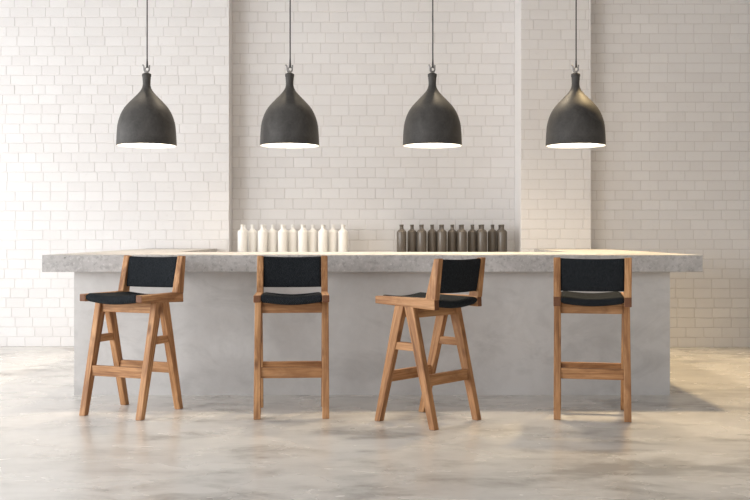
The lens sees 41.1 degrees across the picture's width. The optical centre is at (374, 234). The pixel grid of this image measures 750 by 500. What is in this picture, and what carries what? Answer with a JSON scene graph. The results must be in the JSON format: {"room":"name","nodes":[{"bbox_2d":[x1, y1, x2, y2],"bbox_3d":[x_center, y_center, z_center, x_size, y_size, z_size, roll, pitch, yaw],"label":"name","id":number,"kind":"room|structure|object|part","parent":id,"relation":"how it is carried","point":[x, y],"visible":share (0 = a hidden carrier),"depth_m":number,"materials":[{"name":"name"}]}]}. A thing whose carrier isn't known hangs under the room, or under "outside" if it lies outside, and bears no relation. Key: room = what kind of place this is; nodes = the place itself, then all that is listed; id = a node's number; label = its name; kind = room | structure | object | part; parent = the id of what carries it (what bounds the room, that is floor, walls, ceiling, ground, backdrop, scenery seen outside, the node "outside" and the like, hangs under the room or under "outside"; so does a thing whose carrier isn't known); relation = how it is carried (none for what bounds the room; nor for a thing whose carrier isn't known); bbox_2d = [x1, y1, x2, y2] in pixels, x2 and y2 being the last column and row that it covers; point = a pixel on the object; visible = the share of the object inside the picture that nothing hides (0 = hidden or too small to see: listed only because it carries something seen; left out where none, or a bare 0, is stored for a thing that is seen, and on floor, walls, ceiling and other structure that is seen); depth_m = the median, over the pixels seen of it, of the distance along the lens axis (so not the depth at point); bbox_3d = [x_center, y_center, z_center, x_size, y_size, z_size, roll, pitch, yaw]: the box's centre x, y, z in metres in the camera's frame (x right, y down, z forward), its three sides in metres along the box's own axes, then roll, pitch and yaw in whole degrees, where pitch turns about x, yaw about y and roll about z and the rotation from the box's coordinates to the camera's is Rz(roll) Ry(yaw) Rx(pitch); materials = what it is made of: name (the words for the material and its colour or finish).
{"room":"cafe","nodes":[
{"label":"cafe","id":0,"kind":"room"},
{"bbox_2d":[0,0,231,345],"bbox_3d":[-3.999,-0.875,10.584,5.001,4.050,0.632,0,0,0],"label":"wall","id":1,"kind":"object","parent":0,"point":[69,69],"visible":0.72,"depth_m":10.27,"materials":[{"name":"white paint"}]},
{"bbox_2d":[232,0,514,251],"bbox_3d":[-0.016,-0.875,10.699,2.966,4.050,0.402,0,0,0],"label":"wall","id":2,"kind":"structure","parent":0,"point":[360,66],"depth_m":10.50,"materials":[{"name":"white paint"}]},
{"bbox_2d":[0,346,749,499],"bbox_3d":[0.000,1.225,3.450,13.400,0.150,14.900,0,0,0],"label":"floor","id":3,"kind":"structure","parent":0,"point":[692,442],"depth_m":5.56,"materials":[{"name":"concrete"}]},
{"bbox_2d":[79,255,185,420],"bbox_3d":[-1.567,0.645,6.498,0.472,1.010,0.510,0,0,22],"label":"bar stool","id":4,"kind":"object","parent":3,"relation":"on","point":[137,271],"visible":1,"depth_m":6.47,"materials":[{"name":"brown wood"}]},
{"bbox_3d":[-1.817,0.790,6.449,0.043,0.720,0.234,0,0,22],"label":"leg","id":5,"kind":"part","parent":4,"relation":"part of","materials":[{"name":"brown wood"}]},
{"bbox_3d":[-1.770,0.412,6.565,0.045,0.068,0.470,0,0,22],"label":"seat rail","id":6,"kind":"part","parent":4,"relation":"part of","materials":[{"name":"brown wood"}]},
{"bbox_3d":[-1.572,0.409,6.486,0.384,0.073,0.464,0,0,22],"label":"seat","id":7,"kind":"part","parent":4,"relation":"part of","materials":[{"name":"black fabric"}]},
{"bbox_3d":[-1.727,0.790,6.672,0.043,0.720,0.234,0,0,22],"label":"leg","id":8,"kind":"part","parent":4,"relation":"part of","materials":[{"name":"brown wood"}]},
{"bbox_3d":[-1.691,0.264,6.762,0.043,0.248,0.105,0,0,22],"label":"post","id":9,"kind":"part","parent":4,"relation":"part of","materials":[{"name":"brown wood"}]},
{"bbox_3d":[-1.421,0.790,6.290,0.043,0.720,0.234,0,0,22],"label":"leg","id":10,"kind":"part","parent":4,"relation":"part of","materials":[{"name":"brown wood"}]},
{"bbox_3d":[-1.485,0.249,6.702,0.385,0.206,0.069,0,0,22],"label":"backrest","id":11,"kind":"part","parent":4,"relation":"part of","materials":[{"name":"black fabric"}]},
{"bbox_3d":[-1.374,0.412,6.406,0.045,0.068,0.470,0,0,22],"label":"seat rail","id":12,"kind":"part","parent":4,"relation":"part of","materials":[{"name":"brown wood"}]},
{"bbox_3d":[-1.331,0.790,6.513,0.043,0.720,0.234,0,0,22],"label":"leg","id":13,"kind":"part","parent":4,"relation":"part of","materials":[{"name":"brown wood"}]},
{"bbox_3d":[-1.295,0.264,6.602,0.043,0.248,0.105,0,0,22],"label":"post","id":14,"kind":"part","parent":4,"relation":"part of","materials":[{"name":"brown wood"}]},
{"bbox_2d":[253,255,328,419],"bbox_3d":[-0.537,0.645,6.473,0.472,1.010,0.510,0,0,-4],"label":"bar stool","id":15,"kind":"object","parent":3,"relation":"on","point":[271,271],"visible":1,"depth_m":6.40,"materials":[{"name":"brown wood"}]},
{"bbox_3d":[-0.741,0.790,6.320,0.043,0.720,0.234,0,0,-4],"label":"leg","id":16,"kind":"part","parent":15,"relation":"part of","materials":[{"name":"brown wood"}]},
{"bbox_3d":[-0.749,0.412,6.445,0.045,0.068,0.470,0,0,-4],"label":"seat rail","id":17,"kind":"part","parent":15,"relation":"part of","materials":[{"name":"brown wood"}]},
{"bbox_3d":[-0.764,0.264,6.656,0.043,0.248,0.105,0,0,-4],"label":"post","id":18,"kind":"part","parent":15,"relation":"part of","materials":[{"name":"brown wood"}]},
{"bbox_3d":[-0.757,0.790,6.560,0.043,0.720,0.234,0,0,-4],"label":"leg","id":19,"kind":"part","parent":15,"relation":"part of","materials":[{"name":"brown wood"}]},
{"bbox_3d":[-0.536,0.409,6.460,0.384,0.073,0.464,0,0,-4],"label":"seat","id":20,"kind":"part","parent":15,"relation":"part of","materials":[{"name":"black fabric"}]},
{"bbox_3d":[-0.553,0.249,6.693,0.385,0.206,0.069,0,0,-4],"label":"backrest","id":21,"kind":"part","parent":15,"relation":"part of","materials":[{"name":"black fabric"}]},
{"bbox_3d":[-0.331,0.790,6.590,0.043,0.720,0.234,0,0,-4],"label":"leg","id":22,"kind":"part","parent":15,"relation":"part of","materials":[{"name":"brown wood"}]},
{"bbox_3d":[-0.338,0.264,6.686,0.043,0.248,0.105,0,0,-4],"label":"post","id":23,"kind":"part","parent":15,"relation":"part of","materials":[{"name":"brown wood"}]},
{"bbox_3d":[-0.323,0.412,6.475,0.045,0.068,0.470,0,0,-4],"label":"seat rail","id":24,"kind":"part","parent":15,"relation":"part of","materials":[{"name":"brown wood"}]},
{"bbox_3d":[-0.315,0.790,6.350,0.043,0.720,0.234,0,0,-4],"label":"leg","id":25,"kind":"part","parent":15,"relation":"part of","materials":[{"name":"brown wood"}]},
{"bbox_2d":[42,249,702,394],"bbox_3d":[-0.019,0.647,8.638,4.632,1.006,3.256,0,0,0],"label":"bar counter","id":26,"kind":"object","parent":3,"relation":"on","point":[510,337],"depth_m":7.17,"materials":[{"name":"concrete"}]},
{"bbox_2d":[42,249,702,271],"bbox_3d":[-0.019,0.203,8.638,4.632,0.119,3.256,0,0,0],"label":"countertop","id":27,"kind":"structure","parent":26,"relation":"on","point":[197,260],"depth_m":7.01,"materials":[{"name":"concrete"}]},
{"bbox_2d":[375,257,485,430],"bbox_3d":[0.342,0.645,6.180,0.510,1.010,0.472,0,0,42],"label":"bar stool","id":28,"kind":"object","parent":3,"relation":"on","point":[466,275],"visible":1,"depth_m":6.08,"materials":[{"name":"brown wood"}]},
{"bbox_3d":[0.097,0.790,6.113,0.234,0.720,0.043,0,0,42],"label":"leg","id":29,"kind":"part","parent":28,"relation":"part of","materials":[{"name":"brown wood"}]},
{"bbox_3d":[0.190,0.412,6.030,0.470,0.068,0.045,0,0,42],"label":"seat rail","id":30,"kind":"part","parent":28,"relation":"part of","materials":[{"name":"brown wood"}]},
{"bbox_3d":[0.276,0.790,5.953,0.234,0.720,0.043,0,0,42],"label":"leg","id":31,"kind":"part","parent":28,"relation":"part of","materials":[{"name":"brown wood"}]},
{"bbox_3d":[0.333,0.409,6.189,0.464,0.073,0.384,0,0,42],"label":"seat","id":32,"kind":"part","parent":28,"relation":"part of","materials":[{"name":"black fabric"}]},
{"bbox_3d":[0.382,0.790,6.431,0.234,0.720,0.043,0,0,42],"label":"leg","id":33,"kind":"part","parent":28,"relation":"part of","materials":[{"name":"brown wood"}]},
{"bbox_3d":[0.348,0.264,5.888,0.105,0.248,0.043,0,0,42],"label":"post","id":34,"kind":"part","parent":28,"relation":"part of","materials":[{"name":"brown wood"}]},
{"bbox_3d":[0.506,0.249,6.033,0.069,0.206,0.385,0,0,42],"label":"backrest","id":35,"kind":"part","parent":28,"relation":"part of","materials":[{"name":"black fabric"}]},
{"bbox_3d":[0.475,0.412,6.348,0.470,0.068,0.045,0,0,42],"label":"seat rail","id":36,"kind":"part","parent":28,"relation":"part of","materials":[{"name":"brown wood"}]},
{"bbox_3d":[0.561,0.790,6.271,0.234,0.720,0.043,0,0,42],"label":"leg","id":37,"kind":"part","parent":28,"relation":"part of","materials":[{"name":"brown wood"}]},
{"bbox_3d":[0.633,0.264,6.206,0.105,0.248,0.043,0,0,42],"label":"post","id":38,"kind":"part","parent":28,"relation":"part of","materials":[{"name":"brown wood"}]},
{"bbox_2d":[553,257,631,421],"bbox_3d":[1.381,0.645,6.377,0.472,1.010,0.510,0,0,11],"label":"bar stool","id":39,"kind":"object","parent":3,"relation":"on","point":[608,276],"visible":1,"depth_m":6.20,"materials":[{"name":"brown wood"}]},
{"bbox_3d":[1.173,0.412,6.431,0.045,0.068,0.470,0,0,11],"label":"seat rail","id":40,"kind":"part","parent":39,"relation":"part of","materials":[{"name":"brown wood"}]},
{"bbox_3d":[1.152,0.790,6.317,0.043,0.720,0.234,0,0,11],"label":"leg","id":41,"kind":"part","parent":39,"relation":"part of","materials":[{"name":"brown wood"}]},
{"bbox_3d":[1.133,0.264,6.222,0.043,0.248,0.105,0,0,11],"label":"post","id":42,"kind":"part","parent":39,"relation":"part of","materials":[{"name":"brown wood"}]},
{"bbox_3d":[1.383,0.409,6.390,0.384,0.073,0.464,0,0,11],"label":"seat","id":43,"kind":"part","parent":39,"relation":"part of","materials":[{"name":"black fabric"}]},
{"bbox_3d":[1.339,0.249,6.161,0.385,0.206,0.069,0,0,11],"label":"backrest","id":44,"kind":"part","parent":39,"relation":"part of","materials":[{"name":"black fabric"}]},
{"bbox_3d":[1.616,0.790,6.473,0.043,0.720,0.234,0,0,11],"label":"leg","id":45,"kind":"part","parent":39,"relation":"part of","materials":[{"name":"brown wood"}]},
{"bbox_3d":[1.593,0.412,6.350,0.045,0.068,0.470,0,0,11],"label":"seat rail","id":46,"kind":"part","parent":39,"relation":"part of","materials":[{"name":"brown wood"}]},
{"bbox_3d":[1.571,0.790,6.237,0.043,0.720,0.234,0,0,11],"label":"leg","id":47,"kind":"part","parent":39,"relation":"part of","materials":[{"name":"brown wood"}]},
{"bbox_3d":[1.553,0.264,6.142,0.043,0.248,0.105,0,0,11],"label":"post","id":48,"kind":"part","parent":39,"relation":"part of","materials":[{"name":"brown wood"}]},
{"bbox_3d":[-0.015,0.677,10.245,2.890,0.945,0.490,0,0,0],"label":"ledge","id":49,"kind":"object","parent":3,"relation":"on","visible":0},
{"bbox_2d":[238,225,246,251],"bbox_3d":[-1.343,0.052,10.120,0.095,0.306,0.095,0,0,0],"label":"bottle","id":50,"kind":"object","parent":49,"relation":"on","point":[242,233],"visible":0.87,"depth_m":10.08,"materials":[{"name":"white ceramic"}]},
{"bbox_2d":[244,225,247,251],"bbox_3d":[-1.343,0.052,10.300,0.095,0.306,0.095,0,0,8],"label":"bottle","id":51,"kind":"object","parent":49,"relation":"on","point":[244,225],"visible":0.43,"depth_m":10.27,"materials":[{"name":"white ceramic"}]},
{"bbox_2d":[248,225,256,251],"bbox_3d":[-1.251,0.052,10.210,0.095,0.306,0.095,0,0,-45],"label":"bottle","id":52,"kind":"object","parent":49,"relation":"on","point":[252,233],"visible":0.78,"depth_m":10.17,"materials":[{"name":"white ceramic"}]},
{"bbox_2d":[258,225,266,251],"bbox_3d":[-1.139,0.052,10.120,0.095,0.306,0.095,0,0,-7],"label":"bottle","id":53,"kind":"object","parent":49,"relation":"on","point":[262,233],"visible":0.78,"depth_m":10.08,"materials":[{"name":"white ceramic"}]},
{"bbox_2d":[264,225,267,251],"bbox_3d":[-1.139,0.052,10.300,0.095,0.306,0.095,0,0,1],"label":"bottle","id":54,"kind":"object","parent":49,"relation":"on","point":[264,225],"visible":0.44,"depth_m":10.27,"materials":[{"name":"white ceramic"}]},
{"bbox_2d":[268,225,276,251],"bbox_3d":[-1.045,0.052,10.210,0.095,0.306,0.095,0,0,38],"label":"bottle","id":55,"kind":"object","parent":49,"relation":"on","point":[272,233],"visible":0.84,"depth_m":10.17,"materials":[{"name":"white ceramic"}]},
{"bbox_2d":[278,225,286,251],"bbox_3d":[-0.936,0.052,10.120,0.095,0.306,0.095,0,0,-15],"label":"bottle","id":56,"kind":"object","parent":49,"relation":"on","point":[282,233],"visible":0.81,"depth_m":10.08,"materials":[{"name":"white ceramic"}]},
{"bbox_2d":[284,225,287,251],"bbox_3d":[-0.936,0.052,10.300,0.095,0.306,0.095,0,0,-7],"label":"bottle","id":57,"kind":"object","parent":49,"relation":"on","point":[284,225],"visible":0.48,"depth_m":10.27,"materials":[{"name":"white ceramic"}]},
{"bbox_2d":[288,225,296,251],"bbox_3d":[-0.840,0.052,10.210,0.095,0.306,0.095,0,0,30],"label":"bottle","id":58,"kind":"object","parent":49,"relation":"on","point":[292,233],"visible":0.8,"depth_m":10.17,"materials":[{"name":"white ceramic"}]},
{"bbox_2d":[298,225,306,251],"bbox_3d":[-0.732,0.052,10.120,0.095,0.306,0.095,0,0,-22],"label":"bottle","id":59,"kind":"object","parent":49,"relation":"on","point":[302,233],"visible":0.81,"depth_m":10.08,"materials":[{"name":"white ceramic"}]},
{"bbox_2d":[304,225,307,251],"bbox_3d":[-0.732,0.052,10.300,0.095,0.306,0.095,0,0,-14],"label":"bottle","id":60,"kind":"object","parent":49,"relation":"on","point":[305,225],"visible":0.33,"depth_m":10.27,"materials":[{"name":"white ceramic"}]},
{"bbox_2d":[308,225,317,251],"bbox_3d":[-0.634,0.052,10.210,0.095,0.306,0.095,0,0,23],"label":"bottle","id":61,"kind":"object","parent":49,"relation":"on","point":[312,234],"visible":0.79,"depth_m":10.17,"materials":[{"name":"white ceramic"}]},
{"bbox_2d":[318,225,326,251],"bbox_3d":[-0.528,0.052,10.120,0.095,0.306,0.095,0,0,-30],"label":"bottle","id":62,"kind":"object","parent":49,"relation":"on","point":[322,233],"visible":0.89,"depth_m":10.08,"materials":[{"name":"white ceramic"}]},
{"bbox_2d":[328,225,337,251],"bbox_3d":[-0.429,0.052,10.210,0.095,0.306,0.095,0,0,16],"label":"bottle","id":63,"kind":"object","parent":49,"relation":"on","point":[332,234],"visible":0.83,"depth_m":10.17,"materials":[{"name":"white ceramic"}]},
{"bbox_2d":[338,225,347,251],"bbox_3d":[-0.325,0.052,10.120,0.095,0.306,0.095,0,0,-37],"label":"bottle","id":64,"kind":"object","parent":49,"relation":"on","point":[342,234],"visible":0.81,"depth_m":10.08,"materials":[{"name":"white ceramic"}]},
{"bbox_2d":[397,225,405,251],"bbox_3d":[0.271,0.052,10.120,0.095,0.306,0.095,0,0,0],"label":"bottle","id":65,"kind":"object","parent":49,"relation":"on","point":[401,233],"visible":0.8,"depth_m":10.08,"materials":[{"name":"brown ceramic"}]},
{"bbox_2d":[407,225,416,251],"bbox_3d":[0.378,0.052,10.210,0.095,0.306,0.095,0,0,-45],"label":"bottle","id":66,"kind":"object","parent":49,"relation":"on","point":[411,234],"visible":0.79,"depth_m":10.17,"materials":[{"name":"brown ceramic"}]},
{"bbox_2d":[417,225,426,251],"bbox_3d":[0.475,0.052,10.120,0.095,0.306,0.095,0,0,-7],"label":"bottle","id":67,"kind":"object","parent":49,"relation":"on","point":[421,234],"visible":0.84,"depth_m":10.08,"materials":[{"name":"brown ceramic"}]},
{"bbox_2d":[427,225,436,251],"bbox_3d":[0.583,0.052,10.210,0.095,0.306,0.095,0,0,38],"label":"bottle","id":68,"kind":"object","parent":49,"relation":"on","point":[431,234],"visible":0.88,"depth_m":10.17,"materials":[{"name":"brown ceramic"}]},
{"bbox_2d":[437,225,446,251],"bbox_3d":[0.678,0.052,10.120,0.095,0.306,0.095,0,0,-15],"label":"bottle","id":69,"kind":"object","parent":49,"relation":"on","point":[441,234],"visible":0.85,"depth_m":10.08,"materials":[{"name":"brown ceramic"}]},
{"bbox_2d":[448,225,456,251],"bbox_3d":[0.789,0.052,10.210,0.095,0.306,0.095,0,0,30],"label":"bottle","id":70,"kind":"object","parent":49,"relation":"on","point":[452,234],"visible":0.88,"depth_m":10.17,"materials":[{"name":"brown ceramic"}]},
{"bbox_2d":[457,225,466,251],"bbox_3d":[0.882,0.052,10.120,0.095,0.306,0.095,0,0,-22],"label":"bottle","id":71,"kind":"object","parent":49,"relation":"on","point":[461,234],"visible":0.81,"depth_m":10.08,"materials":[{"name":"brown ceramic"}]},
{"bbox_2d":[468,225,476,251],"bbox_3d":[0.994,0.052,10.210,0.095,0.306,0.095,0,0,23],"label":"bottle","id":72,"kind":"object","parent":49,"relation":"on","point":[472,233],"visible":0.82,"depth_m":10.17,"materials":[{"name":"brown ceramic"}]},
{"bbox_2d":[477,225,480,251],"bbox_3d":[1.086,0.052,10.300,0.095,0.306,0.095,0,0,-22],"label":"bottle","id":73,"kind":"object","parent":49,"relation":"on","point":[479,225],"visible":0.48,"depth_m":10.27,"materials":[{"name":"brown ceramic"}]},
{"bbox_2d":[478,225,486,251],"bbox_3d":[1.086,0.052,10.120,0.095,0.306,0.095,0,0,-30],"label":"bottle","id":74,"kind":"object","parent":49,"relation":"on","point":[482,233],"visible":0.83,"depth_m":10.08,"materials":[{"name":"brown ceramic"}]},
{"bbox_2d":[488,225,496,251],"bbox_3d":[1.200,0.052,10.210,0.095,0.306,0.095,0,0,16],"label":"bottle","id":75,"kind":"object","parent":49,"relation":"on","point":[492,233],"visible":0.8,"depth_m":10.17,"materials":[{"name":"brown ceramic"}]},
{"bbox_2d":[497,225,500,251],"bbox_3d":[1.289,0.052,10.300,0.095,0.306,0.095,0,0,-29],"label":"bottle","id":76,"kind":"object","parent":49,"relation":"on","point":[499,226],"visible":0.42,"depth_m":10.27,"materials":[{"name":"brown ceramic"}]},
{"bbox_2d":[498,225,506,251],"bbox_3d":[1.289,0.052,10.120,0.095,0.306,0.095,0,0,-37],"label":"bottle","id":77,"kind":"object","parent":49,"relation":"on","point":[502,233],"visible":0.82,"depth_m":10.08,"materials":[{"name":"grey ceramic"}]},
{"bbox_2d":[515,0,590,251],"bbox_3d":[1.819,-0.875,10.474,0.704,4.050,0.852,0,0,0],"label":"wall pier","id":78,"kind":"object","parent":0,"point":[553,185],"visible":0.65,"depth_m":10.05,"materials":[{"name":"white paint"}]},
{"bbox_2d":[591,0,749,346],"bbox_3d":[4.335,-0.875,10.549,4.329,4.050,0.702,0,0,0],"label":"wall","id":79,"kind":"structure","parent":0,"point":[670,79],"depth_m":10.20,"materials":[{"name":"white paint"}]},
{"bbox_3d":[0.000,-2.975,4.950,13.400,0.150,11.900,0,0,0],"label":"ceiling","id":80,"kind":"structure","parent":0,"visible":0},
{"bbox_2d":[116,0,176,147],"bbox_3d":[-1.713,-1.783,7.500,0.447,2.236,0.447,0,0,0],"label":"pendant lamp","id":81,"kind":"object","parent":80,"relation":"hanging from","point":[145,121],"visible":1,"depth_m":7.36,"materials":[{"name":"metal"}]},
{"bbox_3d":[-1.713,-0.935,7.500,0.447,0.538,0.447,0,0,0],"label":"lamp shade","id":82,"kind":"part","parent":81,"relation":"part of","materials":[{"name":"metal"}]},
{"bbox_3d":[-1.709,-2.076,7.500,0.016,1.650,0.015,0,0,0],"label":"cord","id":83,"kind":"part","parent":81,"relation":"part of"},
{"bbox_2d":[260,0,318,147],"bbox_3d":[-0.640,-1.783,7.500,0.447,2.236,0.447,0,0,-11],"label":"pendant lamp","id":84,"kind":"object","parent":80,"relation":"hanging from","point":[289,121],"visible":1,"depth_m":7.35,"materials":[{"name":"metal"}]},
{"bbox_3d":[-0.640,-0.935,7.500,0.447,0.538,0.447,0,0,-11],"label":"lamp shade","id":85,"kind":"part","parent":84,"relation":"part of","materials":[{"name":"metal"}]},
{"bbox_3d":[-0.637,-2.076,7.501,0.016,1.650,0.015,0,0,-11],"label":"cord","id":86,"kind":"part","parent":84,"relation":"part of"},
{"bbox_2d":[403,0,461,147],"bbox_3d":[0.430,-1.783,7.500,0.447,2.236,0.447,0,0,-23],"label":"pendant lamp","id":87,"kind":"object","parent":80,"relation":"hanging from","point":[432,121],"visible":1,"depth_m":7.35,"materials":[{"name":"metal"}]},
{"bbox_3d":[0.430,-0.935,7.500,0.447,0.538,0.447,0,0,-23],"label":"lamp shade","id":88,"kind":"part","parent":87,"relation":"part of","materials":[{"name":"metal"}]},
{"bbox_3d":[0.433,-2.076,7.502,0.016,1.650,0.015,0,0,-23],"label":"cord","id":89,"kind":"part","parent":87,"relation":"part of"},
{"bbox_2d":[546,0,605,147],"bbox_3d":[1.504,-1.783,7.500,0.447,2.236,0.447,0,0,29],"label":"pendant lamp","id":90,"kind":"object","parent":80,"relation":"hanging from","point":[575,121],"visible":1,"depth_m":7.36,"materials":[{"name":"metal"}]},
{"bbox_3d":[1.504,-0.935,7.500,0.447,0.538,0.447,0,0,29],"label":"lamp shade","id":91,"kind":"part","parent":90,"relation":"part of","materials":[{"name":"metal"}]},
{"bbox_3d":[1.508,-2.076,7.498,0.016,1.650,0.015,0,0,29],"label":"cord","id":92,"kind":"part","parent":90,"relation":"part of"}
]}

